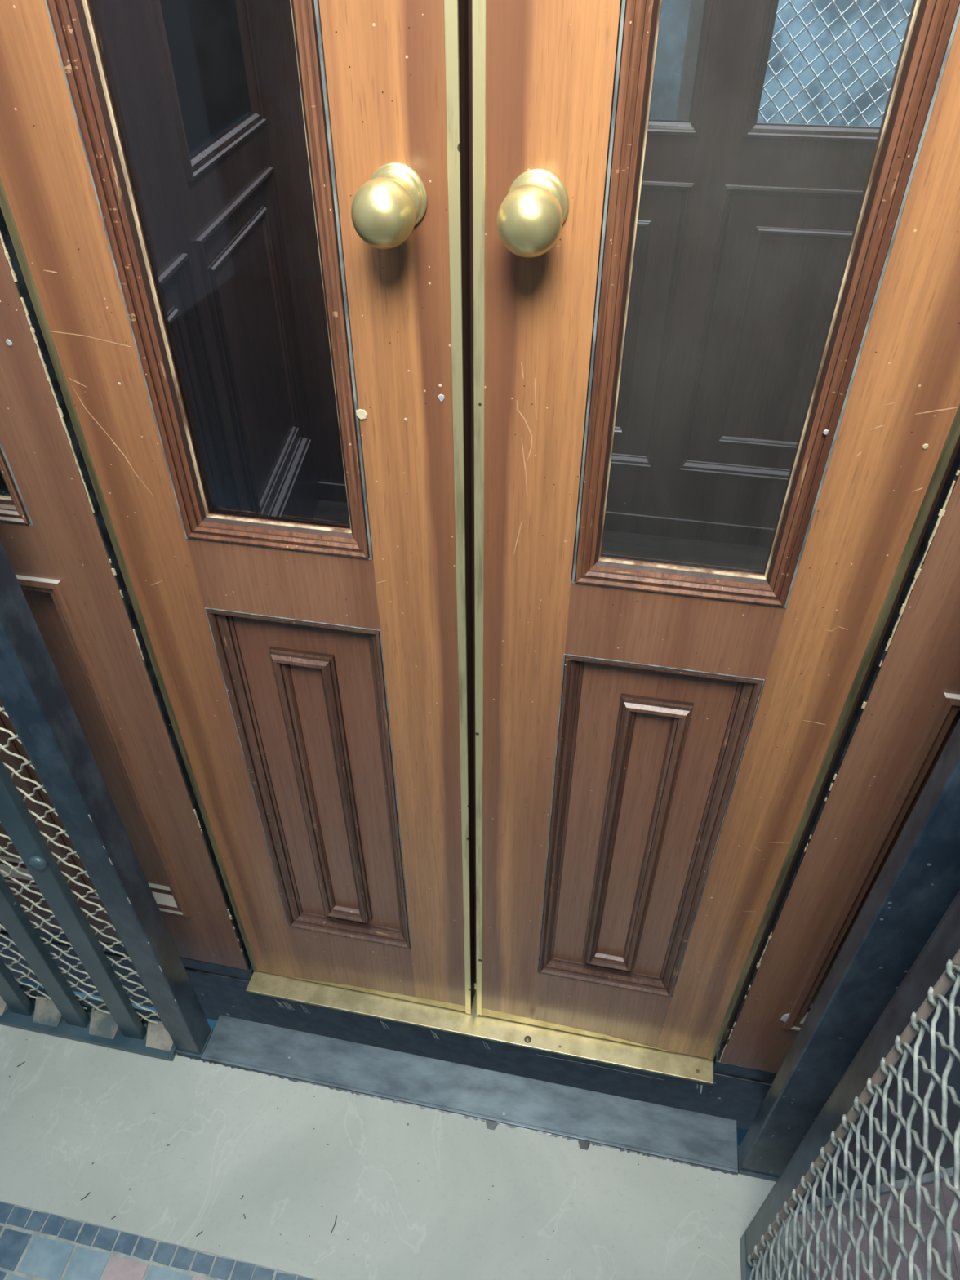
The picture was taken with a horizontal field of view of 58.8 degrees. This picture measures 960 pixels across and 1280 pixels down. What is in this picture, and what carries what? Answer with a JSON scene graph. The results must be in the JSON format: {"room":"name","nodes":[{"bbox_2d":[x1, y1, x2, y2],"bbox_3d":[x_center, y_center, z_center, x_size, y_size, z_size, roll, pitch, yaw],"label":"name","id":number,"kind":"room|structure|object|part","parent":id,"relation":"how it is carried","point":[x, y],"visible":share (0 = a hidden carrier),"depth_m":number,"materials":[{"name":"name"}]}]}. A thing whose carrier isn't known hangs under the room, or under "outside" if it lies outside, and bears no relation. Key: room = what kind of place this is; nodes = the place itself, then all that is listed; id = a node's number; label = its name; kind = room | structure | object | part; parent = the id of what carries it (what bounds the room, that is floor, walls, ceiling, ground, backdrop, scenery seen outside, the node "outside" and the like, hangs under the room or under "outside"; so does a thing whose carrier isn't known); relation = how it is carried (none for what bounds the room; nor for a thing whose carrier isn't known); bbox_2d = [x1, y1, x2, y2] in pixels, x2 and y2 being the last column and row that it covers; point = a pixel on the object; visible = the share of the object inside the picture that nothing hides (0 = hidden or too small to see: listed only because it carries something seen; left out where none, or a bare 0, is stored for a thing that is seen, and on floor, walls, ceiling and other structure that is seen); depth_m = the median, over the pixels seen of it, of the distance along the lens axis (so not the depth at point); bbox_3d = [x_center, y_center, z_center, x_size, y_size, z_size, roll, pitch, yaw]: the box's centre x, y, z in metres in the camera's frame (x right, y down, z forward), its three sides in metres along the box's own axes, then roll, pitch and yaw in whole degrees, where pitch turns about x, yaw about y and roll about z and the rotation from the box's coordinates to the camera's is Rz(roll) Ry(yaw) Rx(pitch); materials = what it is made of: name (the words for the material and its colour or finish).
{"room":"elevator landing","nodes":[
{"label":"elevator landing","id":0,"kind":"room"},
{"bbox_2d":[17,980,44,989],"bbox_3d":[-0.994,-1.166,1.804,0.080,4.000,2.330,7,41,9],"label":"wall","id":1,"kind":"structure","parent":0,"point":[34,984],"depth_m":2.20,"materials":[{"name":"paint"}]},
{"bbox_2d":[0,207,256,1022],"bbox_3d":[-0.663,-0.252,0.793,0.621,2.300,0.040,7,41,9],"label":"panel","id":2,"kind":"object","parent":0,"point":[55,538],"visible":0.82,"depth_m":0.98,"materials":[{"name":"brown wood"}]},
{"bbox_3d":[-0.749,0.117,1.142,0.200,0.617,0.008,7,41,9],"label":"panel","id":3,"kind":"part","parent":2,"relation":"part of","materials":[{"name":"brown wood"}]},
{"bbox_3d":[-0.515,-0.523,0.520,0.164,1.033,0.023,7,41,9],"label":"window moulding","id":4,"kind":"part","parent":2,"relation":"part of","materials":[{"name":"brown wood"}]},
{"bbox_3d":[-0.752,0.126,1.131,0.200,0.617,0.035,7,41,9],"label":"panel moulding","id":5,"kind":"part","parent":2,"relation":"part of","materials":[{"name":"brown wood"}]},
{"bbox_3d":[-0.512,0.157,1.094,0.170,0.617,0.035,7,41,9],"label":"panel moulding","id":6,"kind":"part","parent":2,"relation":"part of","materials":[{"name":"brown wood"}]},
{"bbox_3d":[-0.509,0.148,1.105,0.170,0.617,0.008,7,41,9],"label":"panel","id":7,"kind":"part","parent":2,"relation":"part of","materials":[{"name":"brown wood"}]},
{"bbox_3d":[-0.663,0.551,1.470,0.621,0.199,0.037,7,41,9],"label":"board","id":8,"kind":"part","parent":2,"relation":"part of","materials":[{"name":"metal"}]},
{"bbox_2d":[93,0,319,520],"bbox_3d":[-0.492,-0.781,1.268,0.042,2.100,1.420,1,40,1],"label":"wall","id":9,"kind":"structure","parent":0,"point":[185,74],"depth_m":1.58,"materials":[{"name":"brown wood"}]},
{"bbox_3d":[-0.510,-0.203,1.390,0.008,0.658,0.542,1,40,1],"label":"panel","id":10,"kind":"part","parent":9,"relation":"part of","materials":[{"name":"brown wood"}]},
{"bbox_3d":[-0.500,-0.203,1.390,0.014,0.534,0.418,1,40,1],"label":"raised moulding","id":11,"kind":"part","parent":9,"relation":"part of","materials":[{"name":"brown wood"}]},
{"bbox_3d":[-0.498,-0.203,1.390,0.032,0.658,0.542,1,40,1],"label":"panel moulding","id":12,"kind":"part","parent":9,"relation":"part of","materials":[{"name":"brown wood"}]},
{"bbox_3d":[-0.476,-1.254,1.330,0.032,0.855,0.547,1,40,1],"label":"window moulding","id":13,"kind":"part","parent":9,"relation":"part of","materials":[{"name":"brown wood"}]},
{"bbox_2d":[0,0,474,1013],"bbox_3d":[-0.187,-0.213,0.669,0.351,1.998,0.090,7,41,9],"label":"elevator door","id":14,"kind":"structure","parent":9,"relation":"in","point":[314,678],"depth_m":0.76,"materials":[{"name":"brown wood"}]},
{"bbox_3d":[-0.186,-0.487,0.465,0.183,1.037,0.023,7,41,9],"label":"window moulding","id":15,"kind":"part","parent":14,"relation":"part of","materials":[{"name":"brown wood"}]},
{"bbox_3d":[-0.184,-0.064,0.831,0.184,0.083,0.034,7,41,9],"label":"rail","id":16,"kind":"part","parent":14,"relation":"part of","materials":[{"name":"brown wood"}]},
{"bbox_3d":[-0.185,0.196,1.041,0.184,0.585,0.024,7,41,9],"label":"panel moulding","id":17,"kind":"part","parent":14,"relation":"part of","materials":[{"name":"brown wood"}]},
{"bbox_3d":[-0.183,0.190,1.048,0.184,0.585,0.010,7,41,9],"label":"panel","id":18,"kind":"part","parent":14,"relation":"part of","materials":[{"name":"brown wood"}]},
{"bbox_3d":[-0.188,0.204,1.046,0.070,0.494,0.014,7,41,9],"label":"raised moulding","id":19,"kind":"part","parent":14,"relation":"part of","materials":[{"name":"brown wood"}]},
{"bbox_3d":[-0.185,0.474,1.283,0.184,0.152,0.034,7,41,9],"label":"rail","id":20,"kind":"part","parent":14,"relation":"part of","materials":[{"name":"brown wood"}]},
{"bbox_3d":[-0.061,-0.279,0.555,0.042,0.042,0.052,7,41,9],"label":"knob","id":21,"kind":"part","parent":14,"relation":"part of","materials":[{"name":"gold metal"}]},
{"bbox_3d":[-0.492,-0.608,1.872,0.008,0.658,0.570,1,40,1],"label":"panel","id":22,"kind":"part","parent":9,"relation":"part of","materials":[{"name":"brown wood"}]},
{"bbox_3d":[-0.481,-0.608,1.871,0.014,0.534,0.446,1,40,1],"label":"raised moulding","id":23,"kind":"part","parent":9,"relation":"part of","materials":[{"name":"brown wood"}]},
{"bbox_3d":[-0.479,-0.608,1.871,0.032,0.658,0.570,1,40,1],"label":"panel moulding","id":24,"kind":"part","parent":9,"relation":"part of","materials":[{"name":"brown wood"}]},
{"bbox_2d":[245,970,714,1113],"bbox_3d":[-0.007,0.638,1.365,0.716,0.202,0.084,7,41,9],"label":"door sill","id":25,"kind":"structure","parent":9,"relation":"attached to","point":[677,1080],"depth_m":1.29,"materials":[{"name":"gold metal"}]},
{"bbox_2d":[466,0,959,1060],"bbox_3d":[0.157,-0.173,0.621,0.371,1.998,0.102,7,41,9],"label":"elevator door","id":26,"kind":"structure","parent":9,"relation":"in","point":[655,741],"depth_m":0.72,"materials":[{"name":"brown wood"}]},
{"bbox_3d":[0.032,-0.267,0.541,0.042,0.042,0.052,7,41,9],"label":"knob","id":27,"kind":"part","parent":26,"relation":"part of","materials":[{"name":"gold metal"}]},
{"bbox_3d":[0.173,0.520,1.229,0.184,0.152,0.034,7,41,9],"label":"rail","id":28,"kind":"part","parent":26,"relation":"part of","materials":[{"name":"brown wood"}]},
{"bbox_3d":[0.173,0.250,0.991,0.070,0.494,0.014,7,41,9],"label":"raised moulding","id":29,"kind":"part","parent":26,"relation":"part of","materials":[{"name":"brown wood"}]},
{"bbox_3d":[0.173,0.236,0.994,0.184,0.585,0.010,7,41,9],"label":"panel","id":30,"kind":"part","parent":26,"relation":"part of","materials":[{"name":"brown wood"}]},
{"bbox_3d":[0.172,0.242,0.987,0.184,0.585,0.024,7,41,9],"label":"panel moulding","id":31,"kind":"part","parent":26,"relation":"part of","materials":[{"name":"brown wood"}]},
{"bbox_3d":[0.173,-0.018,0.777,0.184,0.083,0.034,7,41,9],"label":"rail","id":32,"kind":"part","parent":26,"relation":"part of","materials":[{"name":"brown wood"}]},
{"bbox_3d":[0.172,-0.441,0.410,0.183,1.037,0.023,7,41,9],"label":"window moulding","id":33,"kind":"part","parent":26,"relation":"part of","materials":[{"name":"brown wood"}]},
{"bbox_2d":[72,991,748,1146],"bbox_3d":[0.472,0.619,2.828,3.300,0.050,2.673,7,41,9],"label":"floor","id":34,"kind":"structure","parent":0,"point":[741,1133],"depth_m":2.30,"materials":[{"name":"paint"}]},
{"bbox_2d":[675,0,910,126],"bbox_3d":[0.823,-0.684,2.024,0.840,2.980,0.020,7,41,9],"label":"mesh screen","id":35,"kind":"object","parent":34,"relation":"on","point":[697,6],"visible":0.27,"depth_m":1.69,"materials":[{"name":"metal"}]},
{"bbox_3d":[0.823,-0.684,2.024,0.840,2.980,0.020,7,41,9],"label":"frame","id":36,"kind":"part","parent":35,"relation":"part of","materials":[{"name":"blue paint"}]},
{"bbox_2d":[0,1024,959,1279],"bbox_3d":[-0.325,1.686,0.158,3.800,0.150,3.560,7,41,9],"label":"floor","id":37,"kind":"structure","parent":0,"point":[91,1107],"depth_m":1.15,"materials":[{"name":"grey concrete"}]},
{"bbox_2d":[0,697,176,1061],"bbox_3d":[-0.765,-0.240,0.663,0.622,2.150,0.052,7,41,9],"label":"mesh screen","id":38,"kind":"object","parent":37,"relation":"on","point":[113,1021],"visible":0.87,"depth_m":1.19,"materials":[{"name":"teal paint"}]},
{"bbox_3d":[-0.765,0.570,1.343,0.622,0.034,0.052,7,41,9],"label":"rail","id":39,"kind":"part","parent":38,"relation":"part of","materials":[{"name":"grey metal"}]},
{"bbox_2d":[0,539,213,1058],"bbox_3d":[-0.438,-0.223,0.604,0.042,2.200,0.044,7,41,9],"label":"post","id":40,"kind":"object","parent":37,"relation":"on","point":[33,692],"visible":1,"depth_m":0.93,"materials":[{"name":"metal"}]},
{"bbox_3d":[-0.439,0.617,1.309,0.042,0.008,0.044,7,41,9],"label":"foot plate","id":41,"kind":"part","parent":40,"relation":"part of","materials":[{"name":"teal paint"}]},
{"bbox_2d":[6,1039,719,1260],"bbox_3d":[-0.226,0.735,1.172,1.123,0.002,0.207,7,41,9],"label":"debris","id":42,"kind":"object","parent":37,"relation":"on","point":[26,1039],"visible":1,"depth_m":1.14,"materials":[{"name":"grey"}]},
{"bbox_2d":[177,1014,737,1174],"bbox_3d":[-0.048,0.665,1.257,0.833,0.008,0.080,7,41,9],"label":"plate","id":43,"kind":"object","parent":37,"relation":"on","point":[495,1098],"visible":1,"depth_m":1.25,"materials":[{"name":"grey metal"}]},
{"bbox_2d":[737,718,959,1182],"bbox_3d":[0.387,-0.114,0.474,0.056,2.200,0.034,7,41,9],"label":"post","id":44,"kind":"object","parent":37,"relation":"on","point":[919,880],"visible":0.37,"depth_m":0.82,"materials":[{"name":"metal"}]},
{"bbox_3d":[0.386,0.726,1.180,0.056,0.008,0.034,7,41,9],"label":"foot plate","id":45,"kind":"part","parent":44,"relation":"part of","materials":[{"name":"teal paint"}]},
{"bbox_2d":[739,889,959,1279],"bbox_3d":[0.273,0.193,0.146,0.035,2.148,0.739,9,41,10],"label":"gate","id":46,"kind":"object","parent":37,"relation":"on","point":[924,988],"visible":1,"depth_m":0.70,"materials":[{"name":"grey metal"}]},
{"bbox_3d":[0.272,1.004,0.826,0.009,0.032,0.737,7,41,9],"label":"rail","id":47,"kind":"part","parent":46,"relation":"part of","materials":[{"name":"grey metal"}]},
{"bbox_2d":[793,981,959,1213],"bbox_3d":[0.598,0.012,0.558,0.364,1.900,0.020,-7,41,-8],"label":"screen","id":48,"kind":"object","parent":37,"relation":"on","point":[947,1157],"visible":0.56,"depth_m":1.01,"materials":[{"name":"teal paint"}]},
{"bbox_2d":[311,499,769,570],"bbox_3d":[0.135,0.120,1.867,1.560,0.050,1.378,7,41,9],"label":"floor","id":49,"kind":"structure","parent":0,"point":[711,553],"depth_m":2.26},
{"bbox_2d":[250,0,879,528],"bbox_3d":[0.266,-1.124,1.677,1.520,2.100,0.042,7,41,9],"label":"wall","id":50,"kind":"structure","parent":0,"point":[745,227],"depth_m":1.90,"materials":[{"name":"brown wood"}]},
{"bbox_2d":[316,481,774,547],"bbox_3d":[0.263,-0.334,2.324,1.480,0.057,0.008,7,41,9],"label":"baseboard","id":51,"kind":"structure","parent":50,"relation":"attached to","point":[614,521],"depth_m":2.28,"materials":[{"name":"brown wood"}]},
{"bbox_3d":[0.272,-0.724,2.011,0.198,0.501,0.014,7,41,9],"label":"raised moulding","id":52,"kind":"part","parent":50,"relation":"part of","materials":[{"name":"brown wood"}]},
{"bbox_3d":[0.275,-0.730,2.019,0.354,0.657,0.008,7,41,9],"label":"panel","id":53,"kind":"part","parent":50,"relation":"part of","materials":[{"name":"brown wood"}]},
{"bbox_3d":[0.272,-0.722,2.009,0.354,0.657,0.032,7,41,9],"label":"panel moulding","id":54,"kind":"part","parent":50,"relation":"part of","materials":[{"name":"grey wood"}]},
{"bbox_3d":[0.269,-1.367,1.466,0.348,0.856,0.032,7,41,9],"label":"window moulding","id":55,"kind":"part","parent":50,"relation":"part of","materials":[{"name":"brown wood"}]},
{"bbox_3d":[0.710,-0.666,1.943,0.414,0.657,0.032,7,41,9],"label":"panel moulding","id":56,"kind":"part","parent":50,"relation":"part of","materials":[{"name":"brown wood"}]},
{"bbox_3d":[0.712,-0.674,1.952,0.414,0.657,0.008,7,41,9],"label":"panel","id":57,"kind":"part","parent":50,"relation":"part of","materials":[{"name":"brown wood"}]},
{"bbox_3d":[0.710,-0.668,1.944,0.258,0.501,0.014,7,41,9],"label":"raised moulding","id":58,"kind":"part","parent":50,"relation":"part of","materials":[{"name":"brown wood"}]},
{"bbox_3d":[0.714,-1.310,1.398,0.384,0.856,0.032,7,41,9],"label":"window moulding","id":59,"kind":"part","parent":50,"relation":"part of","materials":[{"name":"brown wood"}]},
{"bbox_2d":[648,0,913,126],"bbox_3d":[0.724,-1.743,2.491,3.300,4.000,0.100,7,41,9],"label":"wall","id":60,"kind":"structure","parent":0,"point":[674,14],"depth_m":2.44,"materials":[{"name":"paint"}]},
{"bbox_3d":[0.763,-0.621,1.078,0.041,2.100,1.420,14,42,16],"label":"wall","id":61,"kind":"structure","parent":0,"visible":0},
{"bbox_2d":[702,435,959,1129],"bbox_3d":[0.484,-0.105,0.619,0.281,2.300,0.040,7,41,9],"label":"panel","id":62,"kind":"object","parent":61,"relation":"attached to","point":[905,711],"visible":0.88,"depth_m":0.85,"materials":[{"name":"brown wood"}]},
{"bbox_3d":[0.484,0.698,1.296,0.281,0.199,0.037,7,41,9],"label":"board","id":63,"kind":"part","parent":62,"relation":"part of","materials":[{"name":"metal"}]},
{"bbox_3d":[0.495,0.286,0.941,0.176,0.617,0.035,7,41,9],"label":"panel moulding","id":64,"kind":"part","parent":62,"relation":"part of","materials":[{"name":"brown wood"}]},
{"bbox_3d":[0.498,0.277,0.952,0.176,0.617,0.008,7,41,9],"label":"panel","id":65,"kind":"part","parent":62,"relation":"part of","materials":[{"name":"brown wood"}]}
]}

